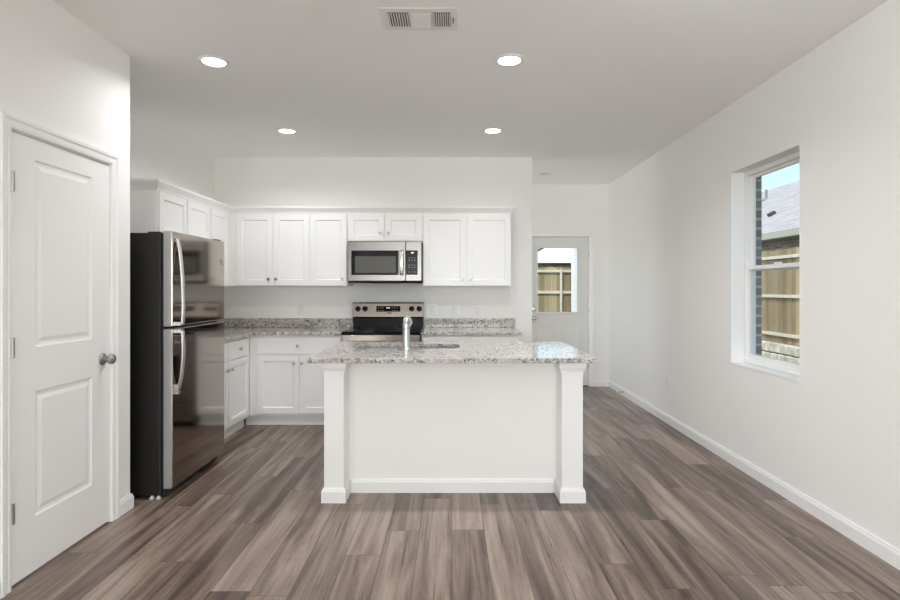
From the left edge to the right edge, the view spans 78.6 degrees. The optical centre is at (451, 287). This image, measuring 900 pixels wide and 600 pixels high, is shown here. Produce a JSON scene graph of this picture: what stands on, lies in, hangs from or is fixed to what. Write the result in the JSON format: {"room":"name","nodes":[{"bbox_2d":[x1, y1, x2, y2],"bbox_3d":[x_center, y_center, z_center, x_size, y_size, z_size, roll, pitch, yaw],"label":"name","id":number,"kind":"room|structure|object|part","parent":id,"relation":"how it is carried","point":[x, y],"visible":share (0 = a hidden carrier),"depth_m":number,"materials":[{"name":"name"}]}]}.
{"room":"kitchen","nodes":[
{"label":"kitchen","id":0,"kind":"room"},
{"bbox_2d":[0,0,129,499],"bbox_3d":[-2.020,-0.035,-1.826,0.120,2.750,10.348,0,0,0],"label":"wall","id":1,"kind":"structure","parent":0,"point":[58,74],"depth_m":2.89,"materials":[{"name":"paint"}]},
{"bbox_2d":[0,580,1,598],"bbox_3d":[-1.952,1.296,-2.312,0.015,0.088,9.375,0,0,0],"label":"baseboard","id":2,"kind":"structure","parent":1,"relation":"attached to","point":[0,580],"depth_m":2.37,"materials":[{"name":"white wood"}]},
{"bbox_2d":[0,110,119,597],"bbox_3d":[-2.008,0.286,2.795,0.134,2.108,0.839,0,0,0],"label":"door frame","id":3,"kind":"structure","parent":1,"relation":"attached to","point":[9,122],"depth_m":2.42,"materials":[{"name":"white wood"}]},
{"bbox_2d":[12,131,115,584],"bbox_3d":[-1.944,0.315,2.792,0.105,2.027,0.713,0,0,0],"label":"door","id":4,"kind":"structure","parent":1,"relation":"in","point":[61,359],"depth_m":2.73,"materials":[{"name":"white wood"}]},
{"bbox_3d":[-1.927,0.399,3.086,0.069,0.066,0.066,0,0,0],"label":"knob","id":5,"kind":"part","parent":4,"relation":"part of","materials":[{"name":"silver metal"}]},
{"bbox_2d":[120,493,133,515],"bbox_3d":[-2.022,1.296,3.288,0.155,0.088,0.149,0,0,0],"label":"baseboard","id":6,"kind":"structure","parent":1,"relation":"attached to","point":[126,503],"depth_m":3.29,"materials":[{"name":"white wood"}]},
{"bbox_2d":[130,111,213,198],"bbox_3d":[-2.625,-0.035,4.704,0.120,2.750,2.712,0,0,0],"label":"wall","id":7,"kind":"structure","parent":0,"point":[155,153],"depth_m":4.94,"materials":[{"name":"paint"}]},
{"bbox_2d":[130,189,209,238],"bbox_3d":[-2.393,-0.583,4.683,0.338,0.355,0.915,0,0,0],"label":"upper cabinet","id":8,"kind":"object","parent":7,"relation":"attached to","point":[150,209],"visible":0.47,"depth_m":4.34,"materials":[{"name":"white paint"}]},
{"bbox_3d":[-2.262,-0.581,4.460,0.019,0.335,0.433,0,0,0],"label":"door","id":9,"kind":"part","parent":8,"relation":"part of","materials":[{"name":"white paint"}]},
{"bbox_3d":[-2.262,-0.581,4.910,0.019,0.335,0.425,0,0,0],"label":"door","id":10,"kind":"part","parent":8,"relation":"part of","materials":[{"name":"white paint"}]},
{"bbox_2d":[130,179,514,213],"bbox_3d":[-1.140,-0.795,5.434,3.642,0.074,1.293,0,0,-26],"label":"crown molding","id":11,"kind":"structure","parent":8,"relation":"on","point":[158,184],"depth_m":5.58,"materials":[{"name":"white paint"}]},
{"bbox_2d":[209,207,228,285],"bbox_3d":[-2.393,-0.389,5.539,0.338,0.742,0.796,0,0,0],"label":"upper cabinet","id":12,"kind":"object","parent":7,"relation":"attached to","point":[219,220],"visible":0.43,"depth_m":5.42,"materials":[{"name":"white paint"}]},
{"bbox_2d":[214,157,531,341],"bbox_3d":[-0.850,-0.035,6.000,3.431,2.750,0.120,0,0,0],"label":"wall","id":13,"kind":"structure","parent":0,"point":[238,181],"depth_m":5.94,"materials":[{"name":"paint"}]},
{"bbox_2d":[229,214,309,285],"bbox_3d":[-1.859,-0.389,5.750,0.824,0.742,0.374,0,0,0],"label":"upper cabinet","id":14,"kind":"object","parent":13,"relation":"attached to","point":[264,249],"visible":1,"depth_m":5.60,"materials":[{"name":"white paint"}]},
{"bbox_3d":[-2.007,-0.387,5.600,0.365,0.722,0.019,0,0,0],"label":"door","id":15,"kind":"part","parent":14,"relation":"part of","materials":[{"name":"white paint"}]},
{"bbox_3d":[-1.634,-0.387,5.600,0.358,0.722,0.019,0,0,0],"label":"door","id":16,"kind":"part","parent":14,"relation":"part of","materials":[{"name":"white paint"}]},
{"bbox_2d":[217,318,352,327],"bbox_3d":[-1.803,0.376,5.928,1.478,0.100,0.020,0,0,0],"label":"backsplash","id":17,"kind":"structure","parent":13,"relation":"attached to","point":[228,322],"depth_m":5.92,"materials":[{"name":"stone"}]},
{"bbox_2d":[310,214,352,285],"bbox_3d":[-1.254,-0.389,5.750,0.383,0.742,0.374,0,0,0],"label":"upper cabinet","id":18,"kind":"object","parent":13,"relation":"attached to","point":[328,232],"visible":0.99,"depth_m":5.60,"materials":[{"name":"white paint"}]},
{"bbox_2d":[348,214,422,242],"bbox_3d":[-0.681,-0.616,5.750,0.762,0.288,0.374,0,0,0],"label":"upper cabinet","id":19,"kind":"object","parent":13,"relation":"attached to","point":[361,227],"visible":0.98,"depth_m":5.59,"materials":[{"name":"white paint"}]},
{"bbox_3d":[-0.871,-0.614,5.600,0.362,0.268,0.019,0,0,0],"label":"door","id":20,"kind":"part","parent":19,"relation":"part of","materials":[{"name":"white paint"}]},
{"bbox_2d":[348,241,422,283],"bbox_3d":[-0.679,-0.258,5.717,0.746,0.426,0.438,0,0,0],"label":"microwave","id":21,"kind":"object","parent":19,"relation":"attached to","point":[373,262],"visible":0.98,"depth_m":5.54,"materials":[{"name":"silver metal"}]},
{"bbox_3d":[-0.776,-0.254,5.538,0.476,0.247,0.003,0,0,0],"label":"door glass","id":22,"kind":"part","parent":21,"relation":"part of","materials":[{"name":"black glass"}]},
{"bbox_3d":[-0.679,-0.060,5.560,0.738,0.026,0.032,0,0,0],"label":"trim","id":23,"kind":"part","parent":21,"relation":"part of","materials":[{"name":"silver metal"}]},
{"bbox_3d":[-0.508,-0.255,5.518,0.040,0.253,0.040,0,0,0],"label":"handle","id":24,"kind":"part","parent":21,"relation":"part of","materials":[{"name":"metal"}]},
{"bbox_3d":[-0.386,-0.271,5.558,0.160,0.400,0.036,0,0,0],"label":"control panel","id":25,"kind":"part","parent":21,"relation":"part of","materials":[{"name":"silver metal"}]},
{"bbox_3d":[-0.495,-0.614,5.600,0.370,0.268,0.019,0,0,0],"label":"door","id":26,"kind":"part","parent":19,"relation":"part of","materials":[{"name":"white paint"}]},
{"bbox_2d":[430,304,436,313],"bbox_3d":[-0.202,0.228,5.936,0.070,0.114,0.008,0,0,0],"label":"wall outlet","id":27,"kind":"object","parent":13,"relation":"attached to","point":[433,307],"visible":1,"depth_m":5.93,"materials":[{"name":"white plastic"}]},
{"bbox_2d":[453,304,458,313],"bbox_3d":[0.043,0.228,5.935,0.070,0.114,0.010,0,0,0],"label":"wall switch","id":28,"kind":"object","parent":13,"relation":"attached to","point":[455,306],"visible":1,"depth_m":5.93,"materials":[{"name":"white plastic"}]},
{"bbox_2d":[423,214,510,285],"bbox_3d":[0.152,-0.389,5.750,0.902,0.742,0.374,0,0,0],"label":"upper cabinet","id":29,"kind":"object","parent":13,"relation":"attached to","point":[459,249],"visible":1,"depth_m":5.60,"materials":[{"name":"white paint"}]},
{"bbox_3d":[-0.075,-0.387,5.600,0.430,0.722,0.019,0,0,0],"label":"door","id":30,"kind":"part","parent":29,"relation":"part of","materials":[{"name":"white paint"}]},
{"bbox_3d":[0.376,-0.387,5.600,0.443,0.722,0.019,0,0,0],"label":"door","id":31,"kind":"part","parent":29,"relation":"part of","materials":[{"name":"white paint"}]},
{"bbox_2d":[424,318,514,327],"bbox_3d":[0.192,0.376,5.928,0.977,0.100,0.020,0,0,0],"label":"backsplash","id":32,"kind":"structure","parent":13,"relation":"attached to","point":[428,322],"depth_m":5.92,"materials":[{"name":"stone"}]},
{"bbox_2d":[0,386,899,599],"bbox_3d":[-0.200,1.400,0.260,5.000,0.120,14.720,0,0,0],"label":"floor","id":33,"kind":"structure","parent":0,"point":[663,516],"depth_m":2.93,"materials":[{"name":"wood"}]},
{"bbox_2d":[130,231,223,499],"bbox_3d":[-2.127,0.484,3.882,0.815,1.712,0.805,0,0,0],"label":"refrigerator","id":34,"kind":"object","parent":33,"relation":"on","point":[177,279],"visible":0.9,"depth_m":3.52,"materials":[{"name":"silver metal"}]},
{"bbox_3d":[-1.748,0.472,3.537,0.056,0.415,0.043,0,0,0],"label":"handle","id":35,"kind":"part","parent":34,"relation":"part of","materials":[{"name":"metal"}]},
{"bbox_3d":[-1.748,-0.040,3.537,0.056,0.560,0.043,0,0,0],"label":"handle","id":36,"kind":"part","parent":34,"relation":"part of","materials":[{"name":"metal"}]},
{"bbox_3d":[-1.804,-0.058,3.882,0.049,0.608,0.805,0,0,0],"label":"freezer door","id":37,"kind":"part","parent":34,"relation":"part of","materials":[{"name":"silver metal"}]},
{"bbox_3d":[-1.804,0.767,3.882,0.049,1.014,0.805,0,0,0],"label":"door","id":38,"kind":"part","parent":34,"relation":"part of","materials":[{"name":"silver metal"}]},
{"bbox_2d":[224,336,249,438],"bbox_3d":[-2.239,0.898,4.830,0.646,0.884,1.009,0,0,0],"label":"base cabinet","id":39,"kind":"object","parent":33,"relation":"on","point":[236,351],"visible":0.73,"depth_m":4.98,"materials":[{"name":"white paint"}]},
{"bbox_3d":[-1.953,0.555,4.556,0.019,0.154,0.447,0,0,0],"label":"drawer","id":40,"kind":"part","parent":39,"relation":"part of","materials":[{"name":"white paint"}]},
{"bbox_3d":[-1.953,0.928,4.556,0.019,0.571,0.447,0,0,0],"label":"door","id":41,"kind":"part","parent":39,"relation":"part of","materials":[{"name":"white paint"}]},
{"bbox_3d":[-1.953,0.555,5.026,0.019,0.154,0.468,0,0,0],"label":"drawer","id":42,"kind":"part","parent":39,"relation":"part of","materials":[{"name":"white paint"}]},
{"bbox_3d":[-1.953,0.928,5.026,0.019,0.571,0.468,0,0,0],"label":"door","id":43,"kind":"part","parent":39,"relation":"part of","materials":[{"name":"white paint"}]},
{"bbox_2d":[217,318,352,341],"bbox_3d":[-1.813,0.391,5.127,1.499,0.130,1.623,0,0,0],"label":"countertop","id":44,"kind":"structure","parent":39,"relation":"on","point":[234,328],"depth_m":5.92,"materials":[{"name":"stone"}]},
{"bbox_2d":[246,335,341,424],"bbox_3d":[-1.543,0.898,5.612,0.958,0.884,0.650,0,0,0],"label":"base cabinet","id":45,"kind":"object","parent":33,"relation":"on","point":[286,389],"visible":0.81,"depth_m":5.33,"materials":[{"name":"white paint"}]},
{"bbox_3d":[-1.683,0.932,5.325,0.405,0.564,0.019,0,0,0],"label":"door","id":46,"kind":"part","parent":45,"relation":"part of","materials":[{"name":"white paint"}]},
{"bbox_3d":[-1.479,0.558,5.325,0.814,0.160,0.019,0,0,0],"label":"drawer","id":47,"kind":"part","parent":45,"relation":"part of","materials":[{"name":"white paint"}]},
{"bbox_3d":[-1.272,0.932,5.325,0.399,0.564,0.019,0,0,0],"label":"door","id":48,"kind":"part","parent":45,"relation":"part of","materials":[{"name":"white paint"}]},
{"bbox_2d":[342,302,423,341],"bbox_3d":[-0.681,0.746,5.572,0.756,1.188,0.715,0,0,0],"label":"range","id":49,"kind":"object","parent":33,"relation":"on","point":[372,321],"visible":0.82,"depth_m":5.86,"materials":[{"name":"silver metal"}]},
{"bbox_3d":[-0.681,0.520,5.244,0.656,0.024,0.058,0,0,0],"label":"handle","id":50,"kind":"part","parent":49,"relation":"part of","materials":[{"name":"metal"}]},
{"bbox_3d":[-0.681,0.772,5.292,0.748,0.645,0.040,0,0,0],"label":"oven door","id":51,"kind":"part","parent":49,"relation":"part of","materials":[{"name":"silver metal"}]},
{"bbox_2d":[342,327,422,333],"bbox_3d":[-0.681,0.431,5.566,0.754,0.026,0.592,0,0,0],"label":"cooktop","id":52,"kind":"object","parent":49,"relation":"in","point":[354,330],"depth_m":5.41,"materials":[{"name":"black glass"}]},
{"bbox_3d":[-0.681,0.236,5.891,0.756,0.168,0.077,0,0,0],"label":"control panel","id":53,"kind":"part","parent":49,"relation":"part of","materials":[{"name":"silver metal"}]},
{"bbox_2d":[321,363,585,502],"bbox_3d":[0.009,0.898,3.886,1.652,0.884,0.933,0,0,0],"label":"kitchen island","id":54,"kind":"object","parent":33,"relation":"on","point":[389,427],"visible":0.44,"depth_m":3.61,"materials":[{"name":"paint"}]},
{"bbox_3d":[-0.738,1.295,3.517,0.154,0.090,0.189,0,0,0],"label":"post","id":55,"kind":"part","parent":54,"relation":"part of","materials":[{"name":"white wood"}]},
{"bbox_3d":[-0.738,0.898,3.524,0.124,0.884,0.174,0,0,0],"label":"post","id":56,"kind":"part","parent":54,"relation":"part of","materials":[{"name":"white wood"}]},
{"bbox_2d":[308,342,596,362],"bbox_3d":[0.003,0.441,3.849,1.756,0.030,1.032,0,0,0],"label":"island countertop","id":57,"kind":"structure","parent":54,"relation":"on","point":[342,352],"depth_m":3.52,"materials":[{"name":"stone"}]},
{"bbox_2d":[362,347,451,348],"bbox_3d":[-0.318,0.551,4.040,0.805,0.187,0.410,0,0,0],"label":"sink","id":58,"kind":"object","parent":57,"relation":"in","point":[372,347],"visible":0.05,"depth_m":4.22,"materials":[{"name":"silver metal"}]},
{"bbox_2d":[402,315,412,349],"bbox_3d":[-0.310,0.311,3.906,0.077,0.229,0.271,0,0,0],"label":"faucet","id":59,"kind":"object","parent":57,"relation":"on","point":[407,321],"visible":1,"depth_m":3.79,"materials":[{"name":"silver metal"}]},
{"bbox_3d":[-0.320,0.234,3.911,0.038,0.074,0.262,0,0,0],"label":"spout","id":60,"kind":"part","parent":59,"relation":"part of","materials":[{"name":"silver metal"}]},
{"bbox_3d":[0.005,1.296,3.604,1.330,0.088,0.015,0,0,0],"label":"baseboard","id":61,"kind":"part","parent":54,"relation":"part of","materials":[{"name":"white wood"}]},
{"bbox_3d":[0.009,0.898,3.667,1.602,0.884,0.110,0,0,0],"label":"panel","id":62,"kind":"part","parent":54,"relation":"part of","materials":[{"name":"paint"}]},
{"bbox_3d":[0.752,0.898,3.524,0.132,0.884,0.174,0,0,0],"label":"post","id":63,"kind":"part","parent":54,"relation":"part of","materials":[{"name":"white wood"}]},
{"bbox_3d":[0.752,1.295,3.517,0.162,0.090,0.189,0,0,0],"label":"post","id":64,"kind":"part","parent":54,"relation":"part of","materials":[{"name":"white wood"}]},
{"bbox_2d":[421,335,518,341],"bbox_3d":[0.176,0.898,5.612,0.944,0.884,0.650,0,0,0],"label":"base cabinet","id":65,"kind":"object","parent":33,"relation":"on","point":[424,338],"visible":0.06,"depth_m":5.32,"materials":[{"name":"white paint"}]},
{"bbox_3d":[-0.058,0.558,5.325,0.452,0.160,0.019,0,0,0],"label":"drawer","id":66,"kind":"part","parent":65,"relation":"part of","materials":[{"name":"white paint"}]},
{"bbox_2d":[421,318,522,334],"bbox_3d":[0.192,0.391,5.617,0.977,0.130,0.643,0,0,0],"label":"countertop","id":67,"kind":"structure","parent":65,"relation":"on","point":[433,326],"depth_m":5.92,"materials":[{"name":"stone"}]},
{"bbox_3d":[0.407,0.558,5.325,0.454,0.160,0.019,0,0,0],"label":"drawer","id":68,"kind":"part","parent":65,"relation":"part of","materials":[{"name":"white paint"}]},
{"bbox_2d":[52,0,887,183],"bbox_3d":[-0.200,-1.510,0.260,5.000,0.200,14.720,0,0,0],"label":"ceiling","id":69,"kind":"structure","parent":0,"point":[600,88],"depth_m":3.60,"materials":[{"name":"paint"}]},
{"bbox_2d":[197,55,229,67],"bbox_3d":[-1.480,-1.405,3.420,0.188,0.008,0.188,0,0,0],"label":"recessed light","id":70,"kind":"object","parent":69,"relation":"in","point":[213,61],"visible":1,"depth_m":3.41,"materials":[{"name":"white plastic"}]},
{"bbox_2d":[276,128,297,133],"bbox_3d":[-1.480,-1.405,4.930,0.188,0.008,0.188,0,0,0],"label":"recessed light","id":71,"kind":"object","parent":69,"relation":"in","point":[280,130],"visible":1,"depth_m":4.91,"materials":[{"name":"white plastic"}]},
{"bbox_2d":[378,8,457,29],"bbox_3d":[-0.171,-1.404,2.885,0.402,0.012,0.235,0,0,0],"label":"ceiling vent","id":72,"kind":"object","parent":69,"relation":"in","point":[391,18],"visible":1,"depth_m":2.87,"materials":[{"name":"white plastic"}]},
{"bbox_2d":[482,127,502,133],"bbox_3d":[0.366,-1.405,4.920,0.188,0.008,0.188,0,0,0],"label":"recessed light","id":73,"kind":"object","parent":69,"relation":"in","point":[493,130],"visible":1,"depth_m":4.90,"materials":[{"name":"white plastic"}]},
{"bbox_2d":[494,54,524,66],"bbox_3d":[0.355,-1.405,3.400,0.188,0.008,0.188,0,0,0],"label":"recessed light","id":74,"kind":"object","parent":69,"relation":"in","point":[505,60],"visible":1,"depth_m":3.39,"materials":[{"name":"white plastic"}]},
{"bbox_2d":[539,171,549,175],"bbox_3d":[1.130,-1.393,6.720,0.132,0.034,0.132,0,0,0],"label":"smoke detector","id":75,"kind":"object","parent":69,"relation":"attached to","point":[545,173],"visible":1,"depth_m":6.68,"materials":[{"name":"white plastic"}]},
{"bbox_2d":[532,184,608,379],"bbox_3d":[0.469,-0.035,7.560,3.339,2.750,0.140,0,0,0],"label":"wall","id":76,"kind":"structure","parent":0,"point":[555,207],"depth_m":7.49,"materials":[{"name":"paint"}]},
{"bbox_2d":[532,237,588,385],"bbox_3d":[1.460,0.324,7.530,0.819,2.033,0.179,0,0,0],"label":"door","id":77,"kind":"structure","parent":76,"relation":"in","point":[570,328],"depth_m":7.51,"materials":[{"name":"paint"}]},
{"bbox_3d":[1.442,-0.110,7.502,0.601,0.931,0.012,0,0,0],"label":"glass frame","id":78,"kind":"part","parent":77,"relation":"part of","materials":[{"name":"glass"}]},
{"bbox_3d":[1.458,0.825,7.508,0.585,0.630,0.006,0,0,0],"label":"panel","id":79,"kind":"part","parent":77,"relation":"part of","materials":[{"name":"paint"}]},
{"bbox_2d":[532,232,593,386],"bbox_3d":[1.455,0.289,7.545,0.942,2.101,0.149,0,0,0],"label":"door frame","id":80,"kind":"structure","parent":76,"relation":"attached to","point":[590,235],"depth_m":7.48,"materials":[{"name":"white wood"}]},
{"bbox_2d":[594,380,607,386],"bbox_3d":[2.026,1.296,7.482,0.196,0.088,0.015,0,0,0],"label":"baseboard","id":81,"kind":"structure","parent":76,"relation":"attached to","point":[597,383],"depth_m":7.48,"materials":[{"name":"white wood"}]},
{"bbox_2d":[609,0,899,549],"bbox_3d":[2.220,-0.035,0.300,0.161,2.750,14.600,0,0,0],"label":"wall","id":82,"kind":"structure","parent":0,"point":[832,436],"depth_m":3.34,"materials":[{"name":"paint"}]},
{"bbox_2d":[665,376,667,387],"bbox_3d":[2.135,0.935,5.470,0.008,0.114,0.070,0,0,0],"label":"wall outlet","id":83,"kind":"object","parent":82,"relation":"attached to","point":[666,377],"visible":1,"depth_m":5.47,"materials":[{"name":"white plastic"}]},
{"bbox_2d":[608,380,899,569],"bbox_3d":[2.131,1.296,0.245,0.015,0.088,14.490,0,0,0],"label":"baseboard","id":84,"kind":"structure","parent":82,"relation":"attached to","point":[870,542],"depth_m":3.49,"materials":[{"name":"white wood"}]},
{"bbox_2d":[731,144,799,382],"bbox_3d":[2.223,-0.151,3.799,0.175,1.469,0.837,0,0,0],"label":"window","id":85,"kind":"structure","parent":82,"relation":"in","point":[744,267],"depth_m":4.18,"materials":[{"name":"white plastic"}]},
{"bbox_3d":[2.185,0.575,3.799,0.100,0.016,0.829,0,0,0],"label":"sill","id":86,"kind":"part","parent":85,"relation":"part of","materials":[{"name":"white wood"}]},
{"bbox_3d":[2.257,0.185,3.799,0.028,0.704,0.769,0,0,0],"label":"sash","id":87,"kind":"part","parent":85,"relation":"part of","materials":[{"name":"plastic"}]},
{"bbox_3d":[2.288,-0.489,3.799,0.026,0.725,0.769,0,0,0],"label":"sash","id":88,"kind":"part","parent":85,"relation":"part of","materials":[{"name":"glass"}]},
{"bbox_2d":[756,176,785,372],"bbox_3d":[2.350,0.115,0.350,0.099,3.050,14.700,0,0,0],"label":"wall","id":89,"kind":"structure","parent":0,"point":[759,179],"depth_m":4.26,"materials":[{"name":"grey brick"}]},
{"label":"outside","id":90,"kind":"structure","parent":0,"visible":0},
{"bbox_3d":[10.000,1.660,20.000,100.000,0.200,100.000,0,0,0],"label":"ground","id":91,"kind":"structure","parent":90,"visible":0},
{"bbox_2d":[538,267,570,311],"bbox_3d":[1.150,0.529,12.973,10.300,2.062,0.097,0,0,0],"label":"fence","id":92,"kind":"object","parent":91,"relation":"on","point":[554,283],"visible":0.07,"depth_m":13.00,"materials":[{"name":"beige wood"}]},
{"bbox_3d":[1.150,0.100,12.979,10.300,0.060,0.039,0,0,0],"label":"rail","id":93,"kind":"part","parent":92,"relation":"part of","materials":[{"name":"beige wood"}]},
{"bbox_3d":[1.150,-0.400,12.979,10.300,0.060,0.039,0,0,0],"label":"rail","id":94,"kind":"part","parent":92,"relation":"part of","materials":[{"name":"beige wood"}]},
{"bbox_3d":[2.565,0.555,12.942,0.050,2.010,0.034,0,0,0],"label":"post","id":95,"kind":"part","parent":92,"relation":"part of","materials":[{"name":"beige wood"}]},
{"bbox_2d":[538,248,570,267],"bbox_3d":[9.450,-1.250,28.750,12.300,5.620,10.500,0,0,0],"label":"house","id":96,"kind":"structure","parent":91,"relation":"on","point":[547,257],"depth_m":24.10,"materials":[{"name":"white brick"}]},
{"bbox_2d":[571,248,576,311],"bbox_3d":[2.605,-0.050,11.495,0.190,3.220,0.190,0,0,0],"label":"patio post","id":97,"kind":"object","parent":91,"relation":"on","point":[573,250],"visible":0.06,"depth_m":11.40,"materials":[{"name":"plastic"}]},
{"bbox_2d":[762,340,798,363],"bbox_3d":[6.555,1.382,13.200,0.390,0.572,18.400,0,0,0],"label":"stone wall","id":98,"kind":"structure","parent":91,"relation":"on","point":[776,350],"depth_m":10.71,"materials":[{"name":"stone"}]},
{"bbox_2d":[762,247,798,345],"bbox_3d":[6.473,0.157,13.000,0.097,1.857,18.000,0,0,0],"label":"fence","id":99,"kind":"object","parent":98,"relation":"on","point":[780,288],"visible":0.11,"depth_m":10.85,"materials":[{"name":"beige wood"}]},
{"bbox_3d":[6.479,0.920,13.000,0.039,0.060,18.000,0,0,0],"label":"rail","id":100,"kind":"part","parent":99,"relation":"part of","materials":[{"name":"beige wood"}]},
{"bbox_3d":[6.479,0.160,13.000,0.039,0.060,18.000,0,0,0],"label":"rail","id":101,"kind":"part","parent":99,"relation":"part of","materials":[{"name":"beige wood"}]},
{"bbox_3d":[6.479,-0.610,13.000,0.039,0.060,18.000,0,0,0],"label":"rail","id":102,"kind":"part","parent":99,"relation":"part of","materials":[{"name":"beige wood"}]},
{"bbox_2d":[762,181,798,250],"bbox_3d":[12.975,-1.235,15.500,8.050,5.590,15.000,0,0,0],"label":"house","id":103,"kind":"structure","parent":91,"relation":"on","point":[780,205],"depth_m":16.62,"materials":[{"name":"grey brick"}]},
{"bbox_2d":[767,211,775,216],"bbox_3d":[10.224,-2.374,17.600,0.206,0.180,0.200,0,0,0],"label":"roof vent","id":104,"kind":"object","parent":103,"relation":"attached to","point":[772,213],"depth_m":17.50,"materials":[{"name":"black metal"}]}
]}

